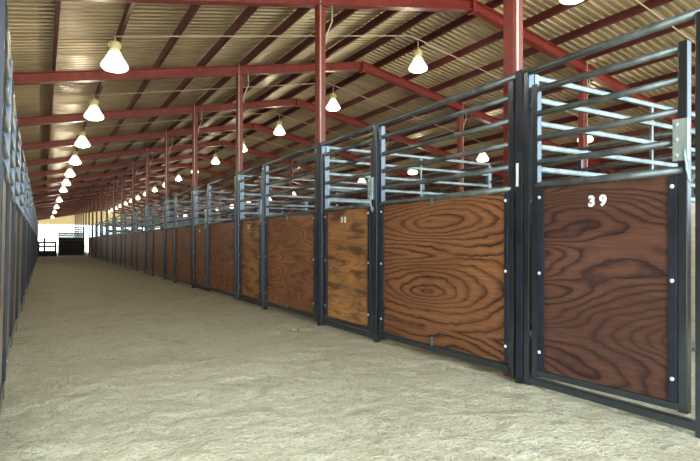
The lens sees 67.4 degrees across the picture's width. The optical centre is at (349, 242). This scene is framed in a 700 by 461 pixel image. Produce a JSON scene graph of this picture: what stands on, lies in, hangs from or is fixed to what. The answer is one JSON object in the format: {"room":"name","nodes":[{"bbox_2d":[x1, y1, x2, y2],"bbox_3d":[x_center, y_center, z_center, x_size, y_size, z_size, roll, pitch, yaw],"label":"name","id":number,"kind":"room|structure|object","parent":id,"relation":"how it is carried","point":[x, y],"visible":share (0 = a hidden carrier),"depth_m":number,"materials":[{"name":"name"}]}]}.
{"room":"farm building","nodes":[
{"label":"farm building","id":0,"kind":"room"},
{"bbox_2d":[38,209,158,225],"bbox_3d":[-26.539,-2.805,56.106,18.200,1.850,0.004,0,0,-30],"label":"wall","id":1,"kind":"structure","parent":0,"point":[66,220],"depth_m":54.80,"materials":[{"name":"beige"}]},
{"bbox_2d":[7,0,423,208],"bbox_3d":[-14.705,-2.837,26.855,9.211,1.894,62.568,0,0,-30],"label":"ceiling","id":2,"kind":"structure","parent":0,"point":[86,29],"depth_m":8.66,"materials":[{"name":"metal"}]},
{"bbox_2d":[0,252,699,460],"bbox_3d":[-10.791,0.978,29.263,18.000,0.068,63.000,0,0,-30],"label":"floor","id":3,"kind":"structure","parent":0,"point":[107,361],"depth_m":3.39,"materials":[{"name":"sand"}]},
{"bbox_2d":[0,0,12,413],"bbox_3d":[-1.858,-0.080,2.776,0.061,2.220,1.308,1,-1,-32],"label":"surround","id":4,"kind":"object","parent":3,"relation":"on","point":[4,20],"visible":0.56,"depth_m":2.24,"materials":[{"name":"paint"}]},
{"bbox_2d":[0,27,11,406],"bbox_3d":[-1.867,-0.084,2.804,0.054,1.952,1.077,1,-1,-31],"label":"gate","id":5,"kind":"object","parent":4,"relation":"on","point":[5,187],"visible":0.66,"depth_m":3.13,"materials":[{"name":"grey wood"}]},
{"bbox_2d":[6,67,15,370],"bbox_3d":[-2.653,-0.124,4.072,0.057,2.129,1.727,1,-1,-32],"label":"barrier","id":6,"kind":"object","parent":3,"relation":"on","point":[13,109],"visible":0.44,"depth_m":4.61,"materials":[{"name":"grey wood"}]},
{"bbox_2d":[11,114,21,346],"bbox_3d":[-3.441,-0.080,5.371,0.061,2.220,1.308,1,-1,-30],"label":"surround","id":7,"kind":"object","parent":3,"relation":"on","point":[18,137],"visible":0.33,"depth_m":4.86,"materials":[{"name":"paint"}]},
{"bbox_2d":[12,139,20,333],"bbox_3d":[-3.451,-0.084,5.399,0.053,1.952,1.077,1,-1,-30],"label":"gate","id":8,"kind":"object","parent":7,"relation":"on","point":[18,156],"visible":0.46,"depth_m":5.77,"materials":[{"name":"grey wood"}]},
{"bbox_2d":[17,143,24,320],"bbox_3d":[-4.207,-0.124,6.684,0.056,2.129,1.727,1,-1,-30],"label":"barrier","id":9,"kind":"object","parent":3,"relation":"on","point":[22,185],"visible":0.49,"depth_m":7.16,"materials":[{"name":"brown wood"}]},
{"bbox_2d":[21,159,27,310],"bbox_3d":[-4.979,-0.080,7.993,0.061,2.220,1.308,1,-1,-30],"label":"surround","id":10,"kind":"object","parent":3,"relation":"on","point":[26,171],"visible":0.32,"depth_m":7.92,"materials":[{"name":"paint"}]},
{"bbox_2d":[23,177,26,298],"bbox_3d":[-4.992,-0.084,8.020,0.054,1.952,1.077,1,-1,-31],"label":"gate","id":11,"kind":"object","parent":10,"relation":"on","point":[26,177],"visible":0.26,"depth_m":8.41,"materials":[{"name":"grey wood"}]},
{"bbox_2d":[25,176,29,295],"bbox_3d":[-5.745,-0.124,9.306,0.056,2.129,1.727,1,-1,-30],"label":"barrier","id":12,"kind":"object","parent":3,"relation":"on","point":[28,185],"visible":0.37,"depth_m":9.96,"materials":[{"name":"brown wood"}]},
{"bbox_2d":[26,186,30,293],"bbox_3d":[-6.518,-0.080,10.615,0.061,2.220,1.308,1,-1,-30],"label":"surround","id":13,"kind":"object","parent":3,"relation":"on","point":[30,186],"visible":0.23,"depth_m":10.09,"materials":[{"name":"paint"}]},
{"bbox_2d":[28,193,30,284],"bbox_3d":[-6.529,-0.084,10.643,0.054,1.952,1.077,1,-1,-30],"label":"gate","id":14,"kind":"object","parent":13,"relation":"on","point":[30,193],"visible":0.27,"depth_m":11.04,"materials":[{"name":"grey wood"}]},
{"bbox_2d":[29,191,31,282],"bbox_3d":[-7.284,-0.124,11.928,0.056,2.129,1.727,1,-1,-30],"label":"barrier","id":15,"kind":"object","parent":3,"relation":"on","point":[31,191],"visible":0.35,"depth_m":12.59,"materials":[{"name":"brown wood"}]},
{"bbox_2d":[38,238,56,256],"bbox_3d":[-21.605,0.295,37.469,1.190,1.350,0.140,0,0,-30],"label":"gate","id":16,"kind":"object","parent":3,"relation":"on","point":[44,253],"visible":0.98,"depth_m":37.40,"materials":[{"name":"black metal"}]},
{"bbox_2d":[58,231,84,255],"bbox_3d":[-20.083,0.029,37.895,1.727,1.831,0.055,0,0,-30],"label":"barrier","id":17,"kind":"object","parent":3,"relation":"on","point":[65,247],"visible":1,"depth_m":37.88,"materials":[{"name":"metal"}]},
{"bbox_2d":[37,209,143,230],"bbox_3d":[-26.437,-1.294,55.932,18.150,4.627,0.150,0,0,-30],"label":"roof frame","id":18,"kind":"object","parent":3,"relation":"on","point":[102,209],"visible":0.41,"depth_m":54.62,"materials":[{"name":"red paint"}]},
{"bbox_2d":[102,221,104,259],"bbox_3d":[-13.107,-0.124,28.004,0.055,2.129,1.727,0,0,-30],"label":"barrier","id":19,"kind":"object","parent":3,"relation":"on","point":[103,236],"visible":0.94,"depth_m":28.28,"materials":[{"name":"brown wood"}]},
{"bbox_2d":[37,206,173,230],"bbox_3d":[-23.299,-1.294,50.584,18.150,4.627,0.150,0,0,-30],"label":"roof frame","id":20,"kind":"object","parent":3,"relation":"on","point":[78,211],"visible":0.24,"depth_m":49.23,"materials":[{"name":"red paint"}]},
{"bbox_2d":[37,208,178,230],"bbox_3d":[-24.868,-1.294,53.258,18.150,4.627,0.150,0,0,-30],"label":"roof frame","id":21,"kind":"object","parent":3,"relation":"on","point":[76,213],"visible":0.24,"depth_m":51.94,"materials":[{"name":"red paint"}]},
{"bbox_2d":[108,218,111,261],"bbox_3d":[-11.580,-0.124,25.375,0.055,2.129,1.727,0,0,-31],"label":"barrier","id":22,"kind":"object","parent":3,"relation":"on","point":[109,236],"visible":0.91,"depth_m":25.62,"materials":[{"name":"black paint"}]},
{"bbox_2d":[36,204,189,230],"bbox_3d":[-21.731,-1.294,47.910,18.150,4.627,0.150,0,0,-30],"label":"roof frame","id":23,"kind":"object","parent":3,"relation":"on","point":[80,209],"visible":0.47,"depth_m":46.62,"materials":[{"name":"red paint"}]},
{"bbox_2d":[112,217,116,264],"bbox_3d":[-10.804,-0.080,24.068,0.060,2.220,1.308,0,0,-30],"label":"surround","id":24,"kind":"object","parent":3,"relation":"on","point":[113,217],"visible":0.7,"depth_m":24.52,"materials":[{"name":"paint"}]},
{"bbox_2d":[112,220,114,262],"bbox_3d":[-10.798,-0.084,24.037,0.053,1.952,1.077,0,0,-30],"label":"gate","id":25,"kind":"object","parent":24,"relation":"attached to","point":[113,235],"visible":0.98,"depth_m":24.23,"materials":[{"name":"brown wood"}]},
{"bbox_2d":[115,215,119,264],"bbox_3d":[-10.038,-0.124,22.755,0.055,2.129,1.727,0,0,-31],"label":"barrier","id":26,"kind":"object","parent":3,"relation":"on","point":[117,236],"visible":0.85,"depth_m":22.96,"materials":[{"name":"brown wood"}]},
{"bbox_2d":[36,198,199,254],"bbox_3d":[-18.593,-1.294,42.563,18.150,4.627,0.150,0,0,-30],"label":"roof frame","id":27,"kind":"object","parent":3,"relation":"on","point":[86,204],"visible":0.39,"depth_m":41.26,"materials":[{"name":"red paint"}]},
{"bbox_2d":[120,213,125,267],"bbox_3d":[-9.266,-0.080,21.446,0.060,2.220,1.308,0,0,-30],"label":"surround","id":28,"kind":"object","parent":3,"relation":"on","point":[124,213],"visible":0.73,"depth_m":21.33,"materials":[{"name":"paint"}]},
{"bbox_2d":[121,217,123,264],"bbox_3d":[-9.253,-0.084,21.419,0.054,1.952,1.077,0,0,-31],"label":"gate","id":29,"kind":"object","parent":28,"relation":"attached to","point":[122,234],"visible":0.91,"depth_m":21.55,"materials":[{"name":"brown wood"}]},
{"bbox_2d":[36,201,213,230],"bbox_3d":[-20.162,-1.294,45.237,18.150,4.627,0.150,0,0,-30],"label":"roof frame","id":30,"kind":"object","parent":3,"relation":"on","point":[83,207],"visible":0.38,"depth_m":43.92,"materials":[{"name":"red paint"}]},
{"bbox_2d":[125,211,130,267],"bbox_3d":[-8.492,-0.124,20.138,0.056,2.129,1.727,0,0,-30],"label":"barrier","id":31,"kind":"object","parent":3,"relation":"on","point":[127,235],"visible":0.92,"depth_m":20.35,"materials":[{"name":"brown wood"}]},
{"bbox_2d":[35,195,232,255],"bbox_3d":[-17.025,-1.294,39.889,18.150,4.627,0.150,0,0,-30],"label":"roof frame","id":32,"kind":"object","parent":3,"relation":"on","point":[126,196],"visible":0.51,"depth_m":38.58,"materials":[{"name":"red paint"}]},
{"bbox_2d":[131,209,137,270],"bbox_3d":[-7.727,-0.080,18.824,0.060,2.220,1.308,0,0,-30],"label":"surround","id":33,"kind":"object","parent":3,"relation":"on","point":[135,209],"visible":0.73,"depth_m":18.66,"materials":[{"name":"paint"}]},
{"bbox_2d":[132,213,135,267],"bbox_3d":[-7.719,-0.084,18.794,0.053,1.952,1.077,0,0,-30],"label":"gate","id":34,"kind":"object","parent":33,"relation":"attached to","point":[133,233],"visible":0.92,"depth_m":18.91,"materials":[{"name":"brown wood"}]},
{"bbox_2d":[137,206,144,271],"bbox_3d":[-6.964,-0.124,17.510,0.055,2.129,1.727,0,0,-30],"label":"barrier","id":35,"kind":"object","parent":3,"relation":"on","point":[140,234],"visible":0.94,"depth_m":17.41,"materials":[{"name":"brown wood"}]},
{"bbox_2d":[35,192,247,224],"bbox_3d":[-15.456,-1.294,37.215,18.150,4.627,0.150,0,0,-30],"label":"roof frame","id":36,"kind":"object","parent":3,"relation":"on","point":[129,193],"visible":0.35,"depth_m":35.96,"materials":[{"name":"red paint"}]},
{"bbox_2d":[34,188,256,223],"bbox_3d":[-13.888,-1.294,34.541,18.150,4.627,0.150,0,0,-30],"label":"roof frame","id":37,"kind":"object","parent":3,"relation":"on","point":[136,189],"visible":0.52,"depth_m":33.25,"materials":[{"name":"red paint"}]},
{"bbox_2d":[145,203,153,275],"bbox_3d":[-6.189,-0.080,16.202,0.060,2.220,1.308,0,0,-30],"label":"surround","id":38,"kind":"object","parent":3,"relation":"on","point":[146,206],"visible":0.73,"depth_m":16.09,"materials":[{"name":"paint"}]},
{"bbox_2d":[146,208,151,271],"bbox_3d":[-6.178,-0.084,16.174,0.053,1.952,1.077,0,0,-30],"label":"gate","id":39,"kind":"object","parent":38,"relation":"attached to","point":[148,232],"visible":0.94,"depth_m":16.29,"materials":[{"name":"brown wood"}]},
{"bbox_2d":[33,184,272,221],"bbox_3d":[-12.319,-1.294,31.867,18.150,4.627,0.150,0,0,-30],"label":"roof frame","id":40,"kind":"object","parent":3,"relation":"on","point":[140,185],"visible":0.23,"depth_m":30.55,"materials":[{"name":"red paint"}]},
{"bbox_2d":[153,199,163,276],"bbox_3d":[-5.419,-0.124,14.891,0.055,2.129,1.727,0,0,-30],"label":"barrier","id":41,"kind":"object","parent":3,"relation":"on","point":[158,234],"visible":0.89,"depth_m":14.91,"materials":[{"name":"brown wood"}]},
{"bbox_2d":[33,178,297,221],"bbox_3d":[-10.750,-1.294,29.194,18.150,4.627,0.150,0,0,-30],"label":"roof frame","id":42,"kind":"object","parent":3,"relation":"on","point":[106,186],"visible":0.49,"depth_m":27.97,"materials":[{"name":"red paint"}]},
{"bbox_2d":[44,1,60,200],"bbox_3d":[-15.352,-2.591,26.465,0.042,0.122,62.350,0,0,-30],"label":"purlin","id":43,"kind":"object","parent":42,"relation":"attached to","point":[58,3],"visible":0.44,"depth_m":7.04,"materials":[{"name":"red paint"}]},
{"bbox_2d":[57,3,134,202],"bbox_3d":[-14.723,-2.737,26.834,0.042,0.122,62.350,0,0,-30],"label":"purlin","id":44,"kind":"object","parent":42,"relation":"attached to","point":[129,8],"visible":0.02,"depth_m":6.65,"materials":[{"name":"red paint"}]},
{"bbox_2d":[65,5,200,206],"bbox_3d":[-14.093,-2.885,27.204,0.042,0.122,62.350,0,0,-30],"label":"purlin","id":45,"kind":"object","parent":42,"relation":"attached to","point":[193,9],"visible":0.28,"depth_m":8.03,"materials":[{"name":"red paint"}]},
{"bbox_2d":[83,6,258,195],"bbox_3d":[-13.463,-3.032,27.573,0.042,0.122,62.350,0,0,-30],"label":"purlin","id":46,"kind":"object","parent":42,"relation":"attached to","point":[248,12],"visible":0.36,"depth_m":8.48,"materials":[{"name":"red paint"}]},
{"bbox_2d":[90,8,311,200],"bbox_3d":[-12.834,-3.179,27.942,0.042,0.122,62.350,0,0,-30],"label":"purlin","id":47,"kind":"object","parent":42,"relation":"attached to","point":[294,17],"visible":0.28,"depth_m":8.92,"materials":[{"name":"red paint"}]},
{"bbox_2d":[105,9,358,195],"bbox_3d":[-12.204,-3.326,28.312,0.042,0.122,62.350,0,0,-30],"label":"purlin","id":48,"kind":"object","parent":42,"relation":"attached to","point":[345,13],"visible":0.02,"depth_m":9.37,"materials":[{"name":"red paint"}]},
{"bbox_2d":[110,10,399,197],"bbox_3d":[-11.574,-3.473,28.681,0.042,0.122,62.350,0,0,-30],"label":"purlin","id":49,"kind":"object","parent":42,"relation":"attached to","point":[387,14],"visible":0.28,"depth_m":9.49,"materials":[{"name":"red paint"}]},
{"bbox_2d":[126,11,438,192],"bbox_3d":[-10.945,-3.620,29.051,0.042,0.122,62.350,0,0,-30],"label":"purlin","id":50,"kind":"object","parent":42,"relation":"attached to","point":[425,15],"visible":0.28,"depth_m":9.98,"materials":[{"name":"red paint"}]},
{"bbox_2d":[85,148,314,176],"bbox_3d":[-5.203,-3.111,19.788,9.466,0.968,0.020,0,0,-30],"label":"conduit","id":51,"kind":"object","parent":50,"relation":"attached to","point":[203,148],"visible":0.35,"depth_m":19.24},
{"bbox_2d":[76,133,361,170],"bbox_3d":[-3.634,-3.111,17.114,9.466,0.968,0.020,0,0,-30],"label":"conduit","id":52,"kind":"object","parent":50,"relation":"attached to","point":[230,133],"visible":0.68,"depth_m":16.32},
{"bbox_2d":[68,150,81,164],"bbox_3d":[-7.710,-2.413,14.723,0.336,0.425,0.336,0,0,-30],"label":"lamp","id":53,"kind":"object","parent":52,"relation":"hanging from","point":[74,160],"visible":1,"depth_m":14.65,"materials":[{"name":"beige"}]},
{"bbox_2d":[82,112,412,160],"bbox_3d":[-2.066,-3.111,14.440,9.466,0.968,0.020,0,0,-30],"label":"conduit","id":54,"kind":"object","parent":50,"relation":"attached to","point":[271,112],"visible":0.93,"depth_m":13.47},
{"bbox_2d":[74,129,90,147],"bbox_3d":[-6.141,-2.413,12.049,0.336,0.425,0.336,0,0,-30],"label":"lamp","id":55,"kind":"object","parent":54,"relation":"hanging from","point":[82,142],"visible":1,"depth_m":11.98,"materials":[{"name":"beige"}]},
{"bbox_2d":[273,119,284,134],"bbox_3d":[-1.949,-3.203,14.508,0.336,0.425,0.336,0,0,-30],"label":"lamp","id":56,"kind":"object","parent":54,"relation":"hanging from","point":[279,130],"visible":1,"depth_m":14.43,"materials":[{"name":"beige"}]},
{"bbox_2d":[93,83,482,145],"bbox_3d":[-0.497,-3.111,11.766,9.466,0.968,0.020,0,0,-30],"label":"conduit","id":57,"kind":"object","parent":50,"relation":"attached to","point":[308,83],"visible":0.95,"depth_m":10.91,"materials":[{"name":"metal"}]},
{"bbox_2d":[84,96,103,120],"bbox_3d":[-4.572,-2.413,9.375,0.336,0.425,0.336,0,0,-30],"label":"lamp","id":58,"kind":"object","parent":57,"relation":"hanging from","point":[93,113],"visible":1,"depth_m":9.30,"materials":[{"name":"beige"}]},
{"bbox_2d":[326,92,339,110],"bbox_3d":[-0.381,-3.203,11.834,0.336,0.425,0.336,0,0,-30],"label":"lamp","id":59,"kind":"object","parent":57,"relation":"hanging from","point":[333,105],"visible":0.98,"depth_m":11.75,"materials":[{"name":"beige"}]},
{"bbox_2d":[114,35,577,115],"bbox_3d":[1.071,-3.111,9.092,9.466,0.968,0.020,0,0,-30],"label":"conduit","id":60,"kind":"object","parent":50,"relation":"attached to","point":[227,35],"visible":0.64,"depth_m":8.09,"materials":[{"name":"metal"}]},
{"bbox_2d":[100,37,128,72],"bbox_3d":[-3.004,-2.413,6.701,0.336,0.425,0.336,0,0,-30],"label":"lamp","id":61,"kind":"object","parent":60,"relation":"hanging from","point":[114,62],"visible":1,"depth_m":6.63,"materials":[{"name":"beige"}]},
{"bbox_2d":[408,47,427,72],"bbox_3d":[1.188,-3.203,9.161,0.336,0.425,0.336,0,0,-30],"label":"lamp","id":62,"kind":"object","parent":60,"relation":"hanging from","point":[418,65],"visible":1,"depth_m":9.08,"materials":[{"name":"beige"}]},
{"bbox_2d":[635,0,694,42],"bbox_3d":[2.640,-3.111,6.418,9.466,0.968,0.020,0,0,-30],"label":"conduit","id":63,"kind":"object","parent":50,"relation":"attached to","point":[640,3],"visible":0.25,"depth_m":7.44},
{"bbox_2d":[559,0,583,4],"bbox_3d":[2.757,-3.203,6.487,0.336,0.425,0.336,0,0,-30],"label":"lamp","id":64,"kind":"object","parent":63,"relation":"hanging from","point":[566,2],"visible":1,"depth_m":6.53,"materials":[{"name":"beige"}]},
{"bbox_2d":[109,0,502,207],"bbox_3d":[-10.418,-3.603,29.359,0.042,0.122,62.350,0,0,-30],"label":"purlin","id":65,"kind":"object","parent":42,"relation":"attached to","point":[492,4],"visible":0.84,"depth_m":10.25,"materials":[{"name":"red paint"}]},
{"bbox_2d":[115,0,588,209],"bbox_3d":[-9.789,-3.466,29.729,0.042,0.122,62.350,0,0,-30],"label":"purlin","id":66,"kind":"object","parent":42,"relation":"attached to","point":[559,8],"visible":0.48,"depth_m":10.00,"materials":[{"name":"red paint"}]},
{"bbox_2d":[120,0,673,212],"bbox_3d":[-9.159,-3.330,30.098,0.042,0.122,62.350,0,0,-30],"label":"purlin","id":67,"kind":"object","parent":42,"relation":"attached to","point":[635,10],"visible":0.76,"depth_m":9.90,"materials":[{"name":"red paint"}]},
{"bbox_2d":[135,43,694,215],"bbox_3d":[-7.900,-3.057,30.837,0.042,0.122,62.350,0,0,-30],"label":"purlin","id":68,"kind":"object","parent":42,"relation":"attached to","point":[556,89],"visible":0.24,"depth_m":12.00,"materials":[{"name":"red paint"}]},
{"bbox_2d":[151,66,694,213],"bbox_3d":[-7.270,-2.920,31.206,0.042,0.122,62.350,0,0,-30],"label":"purlin","id":69,"kind":"object","parent":42,"relation":"attached to","point":[673,74],"visible":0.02,"depth_m":10.24,"materials":[{"name":"red paint"}]},
{"bbox_2d":[154,19,694,204],"bbox_3d":[-8.530,-3.193,30.467,0.042,0.122,62.350,0,0,-30],"label":"purlin","id":70,"kind":"object","parent":42,"relation":"attached to","point":[689,23],"visible":0.44,"depth_m":9.64,"materials":[{"name":"red paint"}]},
{"bbox_2d":[157,86,694,215],"bbox_3d":[-6.641,-2.784,31.576,0.042,0.122,62.350,0,0,-30],"label":"rail","id":71,"kind":"object","parent":42,"relation":"attached to","point":[671,95],"visible":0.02,"depth_m":13.53,"materials":[{"name":"metal"}]},
{"bbox_2d":[162,104,694,218],"bbox_3d":[-6.011,-2.647,31.945,0.042,0.122,62.350,0,0,-30],"label":"purlin","id":72,"kind":"object","parent":42,"relation":"attached to","point":[692,105],"visible":0.02,"depth_m":15.00,"materials":[{"name":"red paint"}]},
{"bbox_2d":[181,134,694,219],"bbox_3d":[-4.752,-2.374,32.684,0.042,0.122,62.350,0,0,-30],"label":"rail","id":73,"kind":"object","parent":42,"relation":"attached to","point":[692,136],"visible":0.08,"depth_m":13.31,"materials":[{"name":"metal"}]},
{"bbox_2d":[187,119,694,215],"bbox_3d":[-5.381,-2.511,32.314,0.042,0.122,62.350,0,0,-30],"label":"rail","id":74,"kind":"object","parent":42,"relation":"attached to","point":[646,130],"visible":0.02,"depth_m":13.51,"materials":[{"name":"metal"}]},
{"bbox_2d":[211,145,694,217],"bbox_3d":[-4.122,-2.238,33.053,0.042,0.122,62.350,0,0,-30],"label":"rail","id":75,"kind":"object","parent":42,"relation":"attached to","point":[663,151],"visible":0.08,"depth_m":15.39,"materials":[{"name":"metal"}]},
{"bbox_2d":[233,157,694,218],"bbox_3d":[-3.492,-2.101,33.423,0.042,0.122,62.350,0,0,-30],"label":"rail","id":76,"kind":"object","parent":42,"relation":"attached to","point":[692,158],"visible":0.28,"depth_m":16.61,"materials":[{"name":"metal"}]},
{"bbox_2d":[133,212,204,231],"bbox_3d":[-6.830,-0.090,19.997,2.669,2.120,0.044,0,0,-30],"label":"wall","id":77,"kind":"structure","parent":3,"relation":"on","point":[133,212],"depth_m":19.75,"materials":[{"name":"grey metal"}]},
{"bbox_2d":[164,195,176,282],"bbox_3d":[-4.651,-0.080,13.579,0.060,2.220,1.308,0,0,-30],"label":"surround","id":78,"kind":"object","parent":3,"relation":"on","point":[166,199],"visible":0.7,"depth_m":13.49,"materials":[{"name":"paint"}]},
{"bbox_2d":[165,201,173,277],"bbox_3d":[-4.640,-0.084,13.552,0.053,1.952,1.077,0,0,-30],"label":"gate","id":79,"kind":"object","parent":78,"relation":"attached to","point":[169,232],"visible":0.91,"depth_m":13.60,"materials":[{"name":"black paint"}]},
{"bbox_2d":[31,172,314,217],"bbox_3d":[-9.182,-1.294,26.520,18.150,4.627,0.150,0,0,-30],"label":"roof frame","id":80,"kind":"object","parent":3,"relation":"on","point":[113,180],"visible":0.32,"depth_m":25.35,"materials":[{"name":"red paint"}]},
{"bbox_2d":[175,189,191,285],"bbox_3d":[-3.883,-0.124,12.268,0.056,2.129,1.727,0,0,-30],"label":"barrier","id":81,"kind":"object","parent":3,"relation":"on","point":[183,234],"visible":0.91,"depth_m":12.27,"materials":[{"name":"brown wood"}]},
{"bbox_2d":[30,163,345,232],"bbox_3d":[-7.613,-1.294,23.846,18.150,4.627,0.150,0,0,-30],"label":"roof frame","id":82,"kind":"object","parent":3,"relation":"on","point":[122,173],"visible":0.37,"depth_m":22.55,"materials":[{"name":"red paint"}]},
{"bbox_2d":[147,207,229,271],"bbox_3d":[-5.292,-0.090,17.375,2.669,2.120,0.044,0,0,-30],"label":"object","id":83,"kind":"structure","parent":3,"relation":"on","point":[147,207],"depth_m":17.20,"materials":[{"name":"grey metal"}]},
{"bbox_2d":[28,153,362,231],"bbox_3d":[-6.044,-1.294,21.172,18.150,4.627,0.150,0,0,-30],"label":"roof frame","id":84,"kind":"object","parent":3,"relation":"on","point":[132,163],"visible":0.55,"depth_m":19.88,"materials":[{"name":"red paint"}]},
{"bbox_2d":[192,184,207,290],"bbox_3d":[-3.112,-0.080,10.957,0.060,2.220,1.308,0,0,-30],"label":"surround","id":85,"kind":"object","parent":3,"relation":"on","point":[205,185],"visible":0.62,"depth_m":11.41,"materials":[{"name":"paint"}]},
{"bbox_2d":[193,190,206,287],"bbox_3d":[-3.104,-0.084,10.914,0.084,1.952,1.157,0,0,-29],"label":"gate","id":86,"kind":"object","parent":85,"relation":"attached to","point":[200,230],"visible":0.95,"depth_m":10.93,"materials":[{"name":"black paint"}]},
{"bbox_2d":[167,200,259,227],"bbox_3d":[-3.754,-0.090,14.753,2.669,2.120,0.044,0,0,-30],"label":"railing","id":87,"kind":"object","parent":3,"relation":"on","point":[168,201],"depth_m":14.33,"materials":[{"name":"grey metal"}]},
{"bbox_2d":[26,140,416,212],"bbox_3d":[-4.476,-1.294,18.498,18.150,4.627,0.150,0,0,-30],"label":"roof frame","id":88,"kind":"object","parent":3,"relation":"on","point":[147,151],"visible":0.6,"depth_m":17.33,"materials":[{"name":"red paint"}]},
{"bbox_2d":[208,173,235,297],"bbox_3d":[-2.352,-0.124,9.642,0.056,2.129,1.727,0,0,-30],"label":"barrier","id":89,"kind":"object","parent":3,"relation":"on","point":[221,234],"visible":0.84,"depth_m":9.59,"materials":[{"name":"black paint"}]},
{"bbox_2d":[22,123,467,205],"bbox_3d":[-2.907,-1.294,15.825,18.150,4.627,0.150,0,0,-30],"label":"roof frame","id":90,"kind":"object","parent":3,"relation":"on","point":[166,134],"visible":0.44,"depth_m":14.53,"materials":[{"name":"red paint"}]},
{"bbox_2d":[196,190,306,223],"bbox_3d":[-2.215,-0.090,12.131,2.669,2.120,0.044,0,0,-30],"label":"wall","id":91,"kind":"structure","parent":3,"relation":"on","point":[197,191],"depth_m":11.80,"materials":[{"name":"grey metal"}]},
{"bbox_2d":[236,163,266,309],"bbox_3d":[-1.574,-0.080,8.335,0.060,2.220,1.308,0,0,-30],"label":"surround","id":92,"kind":"object","parent":3,"relation":"on","point":[238,174],"visible":0.63,"depth_m":8.12,"materials":[{"name":"paint"}]},
{"bbox_2d":[239,172,261,302],"bbox_3d":[-1.566,-0.084,8.292,0.084,1.952,1.157,0,0,-29],"label":"gate","id":93,"kind":"object","parent":92,"relation":"attached to","point":[250,229],"visible":0.98,"depth_m":8.30,"materials":[{"name":"black paint"}]},
{"bbox_2d":[17,98,502,188],"bbox_3d":[-1.338,-1.294,13.151,18.150,4.627,0.150,0,0,-30],"label":"roof frame","id":94,"kind":"object","parent":3,"relation":"on","point":[194,110],"visible":0.52,"depth_m":11.86,"materials":[{"name":"red paint"}]},
{"bbox_2d":[265,144,316,320],"bbox_3d":[-0.813,-0.124,7.020,0.068,2.129,1.727,0,0,-30],"label":"barrier","id":95,"kind":"object","parent":3,"relation":"on","point":[290,238],"visible":0.92,"depth_m":6.95,"materials":[{"name":"brown wood"}]},
{"bbox_2d":[241,175,369,297],"bbox_3d":[-0.677,-0.090,9.509,2.669,2.120,0.044,0,0,-30],"label":"wall","id":96,"kind":"structure","parent":3,"relation":"on","point":[242,176],"depth_m":9.25,"materials":[{"name":"grey metal"}]},
{"bbox_2d":[297,326,314,332],"bbox_3d":[-0.482,0.956,5.807,0.219,0.077,0.133,0,0,-30],"label":"clod","id":97,"kind":"object","parent":3,"relation":"on","point":[305,329],"visible":1,"depth_m":5.77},
{"bbox_2d":[13,61,621,191],"bbox_3d":[0.230,-1.294,10.477,18.150,4.627,0.150,0,0,-30],"label":"roof frame","id":98,"kind":"object","parent":3,"relation":"on","point":[239,71],"visible":0.56,"depth_m":9.17,"materials":[{"name":"red paint"}]},
{"bbox_2d":[317,122,380,342],"bbox_3d":[-0.036,-0.080,5.713,0.060,2.220,1.308,0,0,-30],"label":"surround","id":99,"kind":"object","parent":3,"relation":"on","point":[321,147],"visible":0.72,"depth_m":5.62,"materials":[{"name":"paint"}]},
{"bbox_2d":[322,136,373,332],"bbox_3d":[-0.025,-0.084,5.671,0.084,1.952,1.157,0,0,-29],"label":"gate","id":100,"kind":"object","parent":99,"relation":"attached to","point":[348,231],"visible":0.97,"depth_m":5.63,"materials":[{"name":"black paint"}]},
{"bbox_2d":[41,0,694,321],"bbox_3d":[1.799,-1.294,7.803,18.150,4.627,0.150,0,0,-30],"label":"roof frame","id":101,"kind":"object","parent":3,"relation":"on","point":[478,9],"visible":0.61,"depth_m":6.91,"materials":[{"name":"red paint"}]},
{"bbox_2d":[326,146,490,320],"bbox_3d":[0.861,-0.090,6.886,2.669,2.120,0.044,0,0,-30],"label":"wall","id":102,"kind":"structure","parent":3,"relation":"on","point":[328,148],"depth_m":6.76,"materials":[{"name":"grey metal"}]},
{"bbox_2d":[385,165,485,197],"bbox_3d":[1.242,-0.090,8.949,0.044,2.120,3.024,0,0,-30],"label":"divider","id":103,"kind":"object","parent":3,"relation":"on","point":[479,166],"visible":0.12,"depth_m":8.59,"materials":[{"name":"grey metal"}]},
{"bbox_2d":[378,73,515,377],"bbox_3d":[0.725,-0.124,4.398,0.068,2.129,1.727,0,0,-30],"label":"barrier","id":104,"kind":"object","parent":3,"relation":"on","point":[447,261],"visible":0.98,"depth_m":4.21,"materials":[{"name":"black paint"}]},
{"bbox_2d":[503,0,522,377],"bbox_3d":[3.368,-1.294,5.129,18.150,4.627,0.150,0,0,-30],"label":"roof frame","id":105,"kind":"object","parent":3,"relation":"on","point":[512,9],"visible":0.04,"depth_m":3.83,"materials":[{"name":"red paint"}]},
{"bbox_2d":[491,127,694,187],"bbox_3d":[2.781,-0.090,6.327,0.044,2.120,3.024,0,0,-30],"label":"divider","id":106,"kind":"object","parent":3,"relation":"on","point":[580,162],"visible":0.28,"depth_m":6.05,"materials":[{"name":"grey metal"}]},
{"bbox_2d":[516,7,699,438],"bbox_3d":[1.502,-0.080,3.091,0.062,2.220,1.308,0,0,-30],"label":"surround","id":107,"kind":"object","parent":3,"relation":"on","point":[524,78],"visible":0.82,"depth_m":3.54,"materials":[{"name":"metal"}]},
{"bbox_2d":[529,40,694,413],"bbox_3d":[1.505,-0.084,3.126,0.084,1.952,1.042,0,0,-33],"label":"gate","id":108,"kind":"object","parent":107,"relation":"attached to","point":[611,253],"visible":1,"depth_m":3.05,"materials":[{"name":"black paint"}]},
{"bbox_2d":[534,74,694,347],"bbox_3d":[2.400,-0.090,4.264,2.669,2.120,0.044,0,0,-30],"label":"wall","id":109,"kind":"structure","parent":3,"relation":"on","point":[651,162],"depth_m":4.07,"materials":[{"name":"grey metal"}]},
{"bbox_2d":[110,0,699,221],"bbox_3d":[-6.770,-2.905,31.510,9.191,1.758,62.568,0,0,-30],"label":"ceiling","id":110,"kind":"structure","parent":0,"point":[477,29],"depth_m":11.06,"materials":[{"name":"metal"}]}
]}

